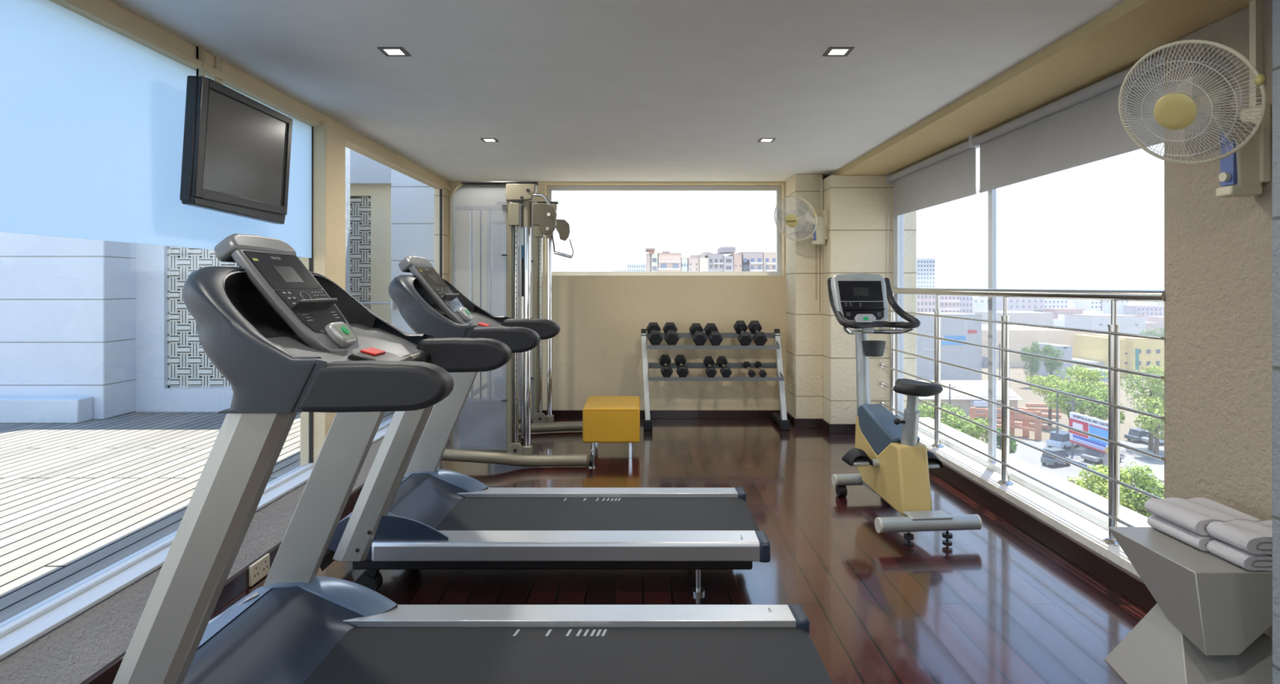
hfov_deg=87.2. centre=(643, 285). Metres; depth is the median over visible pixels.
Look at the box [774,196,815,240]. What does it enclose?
grille
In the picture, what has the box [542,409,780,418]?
baseboard
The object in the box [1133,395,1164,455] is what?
tree
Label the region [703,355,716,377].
dumbbell
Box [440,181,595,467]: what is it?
cable machine
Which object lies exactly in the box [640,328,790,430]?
dumbbell rack
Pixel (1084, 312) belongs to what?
house
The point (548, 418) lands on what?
socket
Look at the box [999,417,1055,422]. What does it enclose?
timber beam
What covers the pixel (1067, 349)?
shed
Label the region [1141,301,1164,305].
building
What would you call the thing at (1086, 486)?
tree
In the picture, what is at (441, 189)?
window
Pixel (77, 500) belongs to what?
deck
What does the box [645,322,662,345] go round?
dumbbell
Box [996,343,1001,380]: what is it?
utility pole
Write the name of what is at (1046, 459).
car
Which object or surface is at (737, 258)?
apartment block
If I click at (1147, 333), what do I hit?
tree
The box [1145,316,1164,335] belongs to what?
house
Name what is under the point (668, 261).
apartment block
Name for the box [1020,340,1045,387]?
tree
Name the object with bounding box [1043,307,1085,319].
building
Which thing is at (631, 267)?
apartment block
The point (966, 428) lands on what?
hedge
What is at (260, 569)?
power socket
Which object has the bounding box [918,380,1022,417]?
shed
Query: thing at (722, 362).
dumbbell
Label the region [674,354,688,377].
dumbbell
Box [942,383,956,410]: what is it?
utility pole
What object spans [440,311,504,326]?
tray
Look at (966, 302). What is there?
apartment block
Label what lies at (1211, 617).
side table
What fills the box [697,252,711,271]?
apartment block
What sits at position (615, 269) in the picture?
apartment block
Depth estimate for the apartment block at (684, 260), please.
140.00 m
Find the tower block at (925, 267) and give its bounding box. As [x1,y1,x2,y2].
[916,258,934,288]
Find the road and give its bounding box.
[981,440,1164,492]
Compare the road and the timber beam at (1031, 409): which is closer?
the road
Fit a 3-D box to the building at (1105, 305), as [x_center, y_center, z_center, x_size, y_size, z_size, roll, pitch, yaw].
[195.488,12.193,285.292,11.928,14.314,14.060,0,0,0]
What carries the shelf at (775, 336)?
attached to the dumbbell rack
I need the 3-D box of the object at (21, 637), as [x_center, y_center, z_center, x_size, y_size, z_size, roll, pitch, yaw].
[-1.987,1.097,2.625,0.182,0.016,8.450,0,0,0]
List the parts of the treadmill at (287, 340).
display panel, key panel, rail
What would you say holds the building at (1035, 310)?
on the ground
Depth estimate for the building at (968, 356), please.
134.57 m
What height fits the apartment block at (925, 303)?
17.019 m
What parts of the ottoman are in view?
leg, leg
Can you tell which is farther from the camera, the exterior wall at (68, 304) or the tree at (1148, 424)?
the tree at (1148, 424)
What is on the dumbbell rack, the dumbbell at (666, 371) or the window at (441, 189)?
the dumbbell at (666, 371)
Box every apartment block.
[613,267,626,271]
[626,262,645,271]
[645,248,658,271]
[645,253,651,271]
[657,251,681,271]
[680,257,688,271]
[687,254,699,271]
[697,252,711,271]
[704,253,724,271]
[717,247,735,271]
[726,253,743,271]
[736,251,763,271]
[763,252,776,271]
[916,294,935,312]
[939,295,959,312]
[960,295,973,314]
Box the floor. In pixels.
[208,418,1147,683]
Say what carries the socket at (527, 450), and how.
attached to the cable machine
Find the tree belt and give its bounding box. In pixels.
[934,286,1164,303]
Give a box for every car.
[1040,447,1071,467]
[1080,448,1124,464]
[1124,427,1146,443]
[1140,430,1164,444]
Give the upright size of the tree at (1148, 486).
7.213 m
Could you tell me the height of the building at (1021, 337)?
8.837 m
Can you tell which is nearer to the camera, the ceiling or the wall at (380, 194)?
the ceiling
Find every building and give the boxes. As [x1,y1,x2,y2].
[916,312,982,380]
[973,297,987,314]
[974,311,1053,325]
[977,296,1044,311]
[982,324,1089,367]
[1034,309,1043,311]
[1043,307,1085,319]
[1044,298,1067,307]
[1064,314,1146,334]
[1074,334,1127,377]
[1075,299,1102,311]
[1088,333,1164,378]
[1100,300,1129,315]
[1123,305,1164,320]
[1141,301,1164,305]
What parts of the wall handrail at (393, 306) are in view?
plate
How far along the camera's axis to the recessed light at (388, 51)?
3.05 m
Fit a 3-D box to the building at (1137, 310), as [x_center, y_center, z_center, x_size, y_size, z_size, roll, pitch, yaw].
[205.884,13.674,276.870,13.932,11.352,12.060,0,0,0]
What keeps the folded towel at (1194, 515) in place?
on the folded towel at (1200, 542)
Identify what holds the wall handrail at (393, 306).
attached to the wall at (412, 201)
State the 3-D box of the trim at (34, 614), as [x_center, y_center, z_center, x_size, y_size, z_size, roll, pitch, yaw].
[-2.002,1.080,2.625,0.035,0.018,8.450,0,0,0]
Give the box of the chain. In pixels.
[887,182,888,302]
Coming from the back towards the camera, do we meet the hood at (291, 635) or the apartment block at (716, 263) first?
the apartment block at (716, 263)
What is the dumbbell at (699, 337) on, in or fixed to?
on the dumbbell rack
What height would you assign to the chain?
1.090 m
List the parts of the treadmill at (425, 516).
display panel, key panel, frame, rail, rail, rail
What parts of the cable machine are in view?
guide rod, selector rod, weight plate, weight plate, weight plate, weight plate, weight plate, weight plate, weight plate, weight plate, weight plate, weight plate, weight plate, weight plate, weight plate, weight plate, weight plate, weight plate, guide rod, guide rod, weight plate, weight plate, weight plate, weight plate, weight plate, weight plate, weight plate, weight plate, pulley plate, guide rod, pulley plate, cable handle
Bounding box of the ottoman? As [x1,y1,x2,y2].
[582,395,639,457]
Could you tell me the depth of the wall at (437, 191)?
6.68 m
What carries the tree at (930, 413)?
on the ground
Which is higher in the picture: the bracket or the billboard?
the bracket
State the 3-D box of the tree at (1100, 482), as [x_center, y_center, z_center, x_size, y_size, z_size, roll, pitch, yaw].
[32.077,15.837,46.902,4.406,7.046,4.055,0,0,-32]
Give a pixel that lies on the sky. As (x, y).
(364, 170)
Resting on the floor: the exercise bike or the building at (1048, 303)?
the exercise bike
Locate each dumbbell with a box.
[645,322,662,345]
[658,354,672,377]
[662,322,679,345]
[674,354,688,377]
[688,323,706,345]
[703,323,723,345]
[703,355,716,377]
[715,355,732,377]
[733,320,752,345]
[742,361,755,377]
[747,320,767,345]
[754,361,767,377]
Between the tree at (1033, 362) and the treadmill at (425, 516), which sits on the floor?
the treadmill at (425, 516)
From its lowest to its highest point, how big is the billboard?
5.350 m
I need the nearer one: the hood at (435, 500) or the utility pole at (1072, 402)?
the hood at (435, 500)
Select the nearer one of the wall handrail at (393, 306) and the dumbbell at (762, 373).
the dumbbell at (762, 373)
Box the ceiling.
[110,0,1125,181]
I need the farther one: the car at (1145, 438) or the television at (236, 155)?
the car at (1145, 438)
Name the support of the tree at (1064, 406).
on the road
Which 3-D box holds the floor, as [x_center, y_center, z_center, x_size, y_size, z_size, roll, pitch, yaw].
[0.210,1.410,2.675,4.220,0.120,8.550,0,0,0]
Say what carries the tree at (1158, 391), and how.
on the road
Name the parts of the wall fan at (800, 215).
motor, pull cord, power cord, wall plate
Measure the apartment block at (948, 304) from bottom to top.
16.483 m
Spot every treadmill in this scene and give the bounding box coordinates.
[112,233,832,683]
[320,255,770,595]
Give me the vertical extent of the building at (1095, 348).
8.119 m
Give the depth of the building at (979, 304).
270.90 m
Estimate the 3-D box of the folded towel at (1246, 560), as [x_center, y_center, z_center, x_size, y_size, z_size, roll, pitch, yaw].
[2.014,0.869,2.174,0.268,0.053,0.143,0,0,0]
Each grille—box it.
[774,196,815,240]
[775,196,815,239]
[1119,42,1262,163]
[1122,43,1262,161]
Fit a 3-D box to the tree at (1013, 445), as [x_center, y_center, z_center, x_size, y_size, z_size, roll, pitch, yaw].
[36.462,16.704,68.412,2.998,5.323,2.292,0,0,39]
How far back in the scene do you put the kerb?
66.14 m
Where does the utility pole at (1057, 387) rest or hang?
on the road
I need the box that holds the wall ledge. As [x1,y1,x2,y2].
[917,417,1150,577]
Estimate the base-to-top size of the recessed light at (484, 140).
0.004 m
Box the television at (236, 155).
[179,75,293,224]
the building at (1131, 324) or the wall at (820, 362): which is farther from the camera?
the building at (1131, 324)
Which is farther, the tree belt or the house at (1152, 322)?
the tree belt
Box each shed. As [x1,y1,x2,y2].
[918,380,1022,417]
[1035,342,1071,378]
[1071,358,1103,372]
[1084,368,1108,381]
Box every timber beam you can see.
[996,418,1049,429]
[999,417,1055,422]
[1017,407,1066,412]
[1017,412,1061,417]
[1025,403,1060,406]
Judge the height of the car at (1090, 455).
1.530 m
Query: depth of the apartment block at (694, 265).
140.00 m
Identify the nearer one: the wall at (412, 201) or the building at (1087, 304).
the wall at (412, 201)
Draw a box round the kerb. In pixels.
[1062,478,1164,482]
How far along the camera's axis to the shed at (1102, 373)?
136.35 m
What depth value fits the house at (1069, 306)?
518.37 m
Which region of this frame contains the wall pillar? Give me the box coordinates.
[300,122,345,466]
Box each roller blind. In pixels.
[886,136,979,217]
[970,48,1164,192]
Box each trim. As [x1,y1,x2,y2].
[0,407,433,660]
[0,420,391,638]
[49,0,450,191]
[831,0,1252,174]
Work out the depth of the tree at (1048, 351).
127.12 m
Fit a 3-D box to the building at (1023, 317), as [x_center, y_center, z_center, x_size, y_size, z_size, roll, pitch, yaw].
[114.950,13.698,209.133,15.710,11.304,16.060,0,0,0]
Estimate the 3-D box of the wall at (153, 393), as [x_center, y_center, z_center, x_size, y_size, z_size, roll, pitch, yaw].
[-3.870,-0.475,6.530,1.940,3.350,0.240,0,0,0]
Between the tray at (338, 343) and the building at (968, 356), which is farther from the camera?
the building at (968, 356)
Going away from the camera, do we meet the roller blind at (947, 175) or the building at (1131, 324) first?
the roller blind at (947, 175)
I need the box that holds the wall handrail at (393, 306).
[360,297,396,309]
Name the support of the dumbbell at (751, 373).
on the dumbbell rack
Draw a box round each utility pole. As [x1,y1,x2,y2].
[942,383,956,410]
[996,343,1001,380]
[1056,386,1064,448]
[1064,398,1080,455]
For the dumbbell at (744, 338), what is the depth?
6.37 m
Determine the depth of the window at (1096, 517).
4.43 m
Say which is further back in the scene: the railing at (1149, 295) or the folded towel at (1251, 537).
the railing at (1149, 295)
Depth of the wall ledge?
3.86 m
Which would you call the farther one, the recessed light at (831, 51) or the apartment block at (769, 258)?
the apartment block at (769, 258)
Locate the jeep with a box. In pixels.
[1046,430,1079,449]
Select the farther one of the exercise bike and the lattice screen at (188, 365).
the lattice screen at (188, 365)
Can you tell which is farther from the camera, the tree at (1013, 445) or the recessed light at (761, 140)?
the tree at (1013, 445)
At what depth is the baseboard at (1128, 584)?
3.38 m
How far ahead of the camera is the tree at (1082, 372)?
83.06 m
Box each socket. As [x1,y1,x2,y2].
[248,553,269,586]
[522,444,533,455]
[545,414,554,422]
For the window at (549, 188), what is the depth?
6.98 m
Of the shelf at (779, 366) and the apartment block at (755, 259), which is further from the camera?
the apartment block at (755, 259)
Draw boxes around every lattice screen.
[166,245,300,387]
[350,195,370,310]
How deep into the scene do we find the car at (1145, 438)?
81.95 m
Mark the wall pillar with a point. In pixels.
(329, 141)
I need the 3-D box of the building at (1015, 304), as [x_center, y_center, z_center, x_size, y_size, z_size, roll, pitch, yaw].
[157.451,11.928,288.292,17.495,14.844,20.060,0,0,0]
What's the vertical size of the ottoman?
0.402 m
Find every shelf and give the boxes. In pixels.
[646,333,779,349]
[648,362,783,381]
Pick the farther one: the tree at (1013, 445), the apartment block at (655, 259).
the apartment block at (655, 259)
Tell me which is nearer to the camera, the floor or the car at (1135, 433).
the floor
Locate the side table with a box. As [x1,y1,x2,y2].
[1104,526,1271,683]
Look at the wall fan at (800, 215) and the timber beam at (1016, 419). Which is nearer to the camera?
the wall fan at (800, 215)
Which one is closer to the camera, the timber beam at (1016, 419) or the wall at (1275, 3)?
the wall at (1275, 3)
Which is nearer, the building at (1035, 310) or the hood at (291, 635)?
the hood at (291, 635)
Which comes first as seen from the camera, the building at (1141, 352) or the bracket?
the bracket
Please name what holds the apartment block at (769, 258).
on the ground
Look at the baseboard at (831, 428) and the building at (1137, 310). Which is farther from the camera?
the building at (1137, 310)
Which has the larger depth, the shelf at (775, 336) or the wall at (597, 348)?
the wall at (597, 348)
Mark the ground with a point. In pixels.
(1024, 391)
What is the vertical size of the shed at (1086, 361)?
2.784 m
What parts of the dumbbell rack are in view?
post, post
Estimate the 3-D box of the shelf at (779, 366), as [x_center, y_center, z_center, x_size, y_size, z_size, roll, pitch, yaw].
[0.682,0.820,6.440,1.265,0.133,0.328,0,0,0]
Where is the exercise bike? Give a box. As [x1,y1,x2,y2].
[826,272,982,546]
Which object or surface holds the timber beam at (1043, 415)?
on the ground
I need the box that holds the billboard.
[1069,412,1108,468]
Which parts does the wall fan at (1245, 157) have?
motor, speed knob, wall plate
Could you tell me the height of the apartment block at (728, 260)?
27.550 m
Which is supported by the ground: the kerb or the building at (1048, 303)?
the building at (1048, 303)
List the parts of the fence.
post, post, rail, rail, rail, post, rail, rail, post, rail, post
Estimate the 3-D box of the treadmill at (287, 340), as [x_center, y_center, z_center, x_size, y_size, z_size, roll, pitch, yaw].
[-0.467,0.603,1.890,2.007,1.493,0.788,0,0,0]
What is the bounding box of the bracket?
[195,46,222,84]
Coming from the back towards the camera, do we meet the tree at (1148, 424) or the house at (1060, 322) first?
the house at (1060, 322)
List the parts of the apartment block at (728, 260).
water tank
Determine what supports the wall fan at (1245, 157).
attached to the wall at (1218, 251)
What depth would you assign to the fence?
86.19 m
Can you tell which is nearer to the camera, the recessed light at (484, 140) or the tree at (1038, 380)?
the recessed light at (484, 140)
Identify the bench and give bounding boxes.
[0,396,93,423]
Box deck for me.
[0,411,395,623]
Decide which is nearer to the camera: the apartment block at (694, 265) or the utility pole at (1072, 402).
the utility pole at (1072, 402)
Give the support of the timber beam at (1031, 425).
on the ground
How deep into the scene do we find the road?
74.95 m
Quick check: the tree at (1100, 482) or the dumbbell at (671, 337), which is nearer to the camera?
the dumbbell at (671, 337)
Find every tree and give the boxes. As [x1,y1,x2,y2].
[917,400,964,423]
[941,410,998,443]
[985,427,1017,454]
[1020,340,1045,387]
[1025,374,1063,427]
[1040,342,1064,375]
[1043,382,1097,448]
[1044,364,1121,414]
[1067,463,1135,511]
[1078,481,1094,493]
[1079,383,1126,423]
[1120,362,1164,450]
[1121,461,1164,517]
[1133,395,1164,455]
[1138,326,1164,337]
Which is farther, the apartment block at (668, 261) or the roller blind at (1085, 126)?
the apartment block at (668, 261)
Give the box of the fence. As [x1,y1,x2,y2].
[968,407,1041,440]
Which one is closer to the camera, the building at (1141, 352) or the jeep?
the jeep
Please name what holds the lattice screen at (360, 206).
attached to the wall at (380, 194)
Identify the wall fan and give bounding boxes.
[773,179,827,312]
[1118,0,1271,197]
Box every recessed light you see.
[377,47,410,56]
[480,137,498,142]
[757,137,775,142]
[822,47,854,56]
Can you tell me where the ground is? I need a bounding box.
[917,301,1164,513]
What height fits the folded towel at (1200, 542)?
0.053 m
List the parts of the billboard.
post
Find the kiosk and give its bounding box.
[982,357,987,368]
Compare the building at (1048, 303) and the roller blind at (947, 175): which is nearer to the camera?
the roller blind at (947, 175)
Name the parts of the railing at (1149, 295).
post, post, post, rod, rod, rod, rod, rod, rod, handrail, post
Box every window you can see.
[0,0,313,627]
[379,188,442,426]
[546,185,781,275]
[893,147,1126,530]
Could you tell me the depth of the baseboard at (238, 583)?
2.88 m
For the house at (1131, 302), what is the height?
7.984 m
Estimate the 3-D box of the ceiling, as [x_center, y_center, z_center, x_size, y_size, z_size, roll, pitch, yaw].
[-0.140,-1.140,2.625,3.880,0.150,8.450,0,0,0]
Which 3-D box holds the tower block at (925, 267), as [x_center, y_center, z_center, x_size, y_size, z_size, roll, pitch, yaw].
[167.308,1.406,418.816,16.154,35.888,30.060,0,0,0]
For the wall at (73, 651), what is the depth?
2.31 m
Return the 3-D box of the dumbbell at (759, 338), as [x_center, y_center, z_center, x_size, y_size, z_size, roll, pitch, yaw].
[1.108,0.455,6.520,0.139,0.223,0.389,0,0,0]
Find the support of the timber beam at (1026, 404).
on the ground
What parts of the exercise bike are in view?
display panel, key panel, pulse plate, height knob, seat post, mounting plate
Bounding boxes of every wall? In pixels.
[0,231,135,419]
[0,411,431,683]
[135,146,350,412]
[350,184,391,323]
[391,168,434,333]
[434,188,448,281]
[448,181,786,409]
[785,173,916,423]
[1164,0,1271,639]
[1271,0,1279,683]
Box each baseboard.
[80,416,459,683]
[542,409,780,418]
[786,411,855,434]
[928,461,1156,612]
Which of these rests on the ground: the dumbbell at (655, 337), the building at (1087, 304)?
the building at (1087, 304)
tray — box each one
[266,324,429,363]
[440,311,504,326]
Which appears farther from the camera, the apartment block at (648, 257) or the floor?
the apartment block at (648, 257)
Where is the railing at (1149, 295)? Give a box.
[880,288,1164,546]
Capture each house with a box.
[1053,314,1064,327]
[1067,304,1075,308]
[1083,311,1103,314]
[1129,301,1139,305]
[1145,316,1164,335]
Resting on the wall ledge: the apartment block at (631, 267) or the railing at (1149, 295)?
the railing at (1149, 295)
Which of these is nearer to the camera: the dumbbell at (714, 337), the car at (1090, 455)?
the dumbbell at (714, 337)
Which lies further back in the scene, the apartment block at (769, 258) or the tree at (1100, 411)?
the apartment block at (769, 258)
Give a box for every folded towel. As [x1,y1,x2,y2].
[1144,497,1262,535]
[1146,515,1219,551]
[1206,520,1271,555]
[1206,539,1271,571]
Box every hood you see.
[182,586,364,683]
[389,473,469,528]

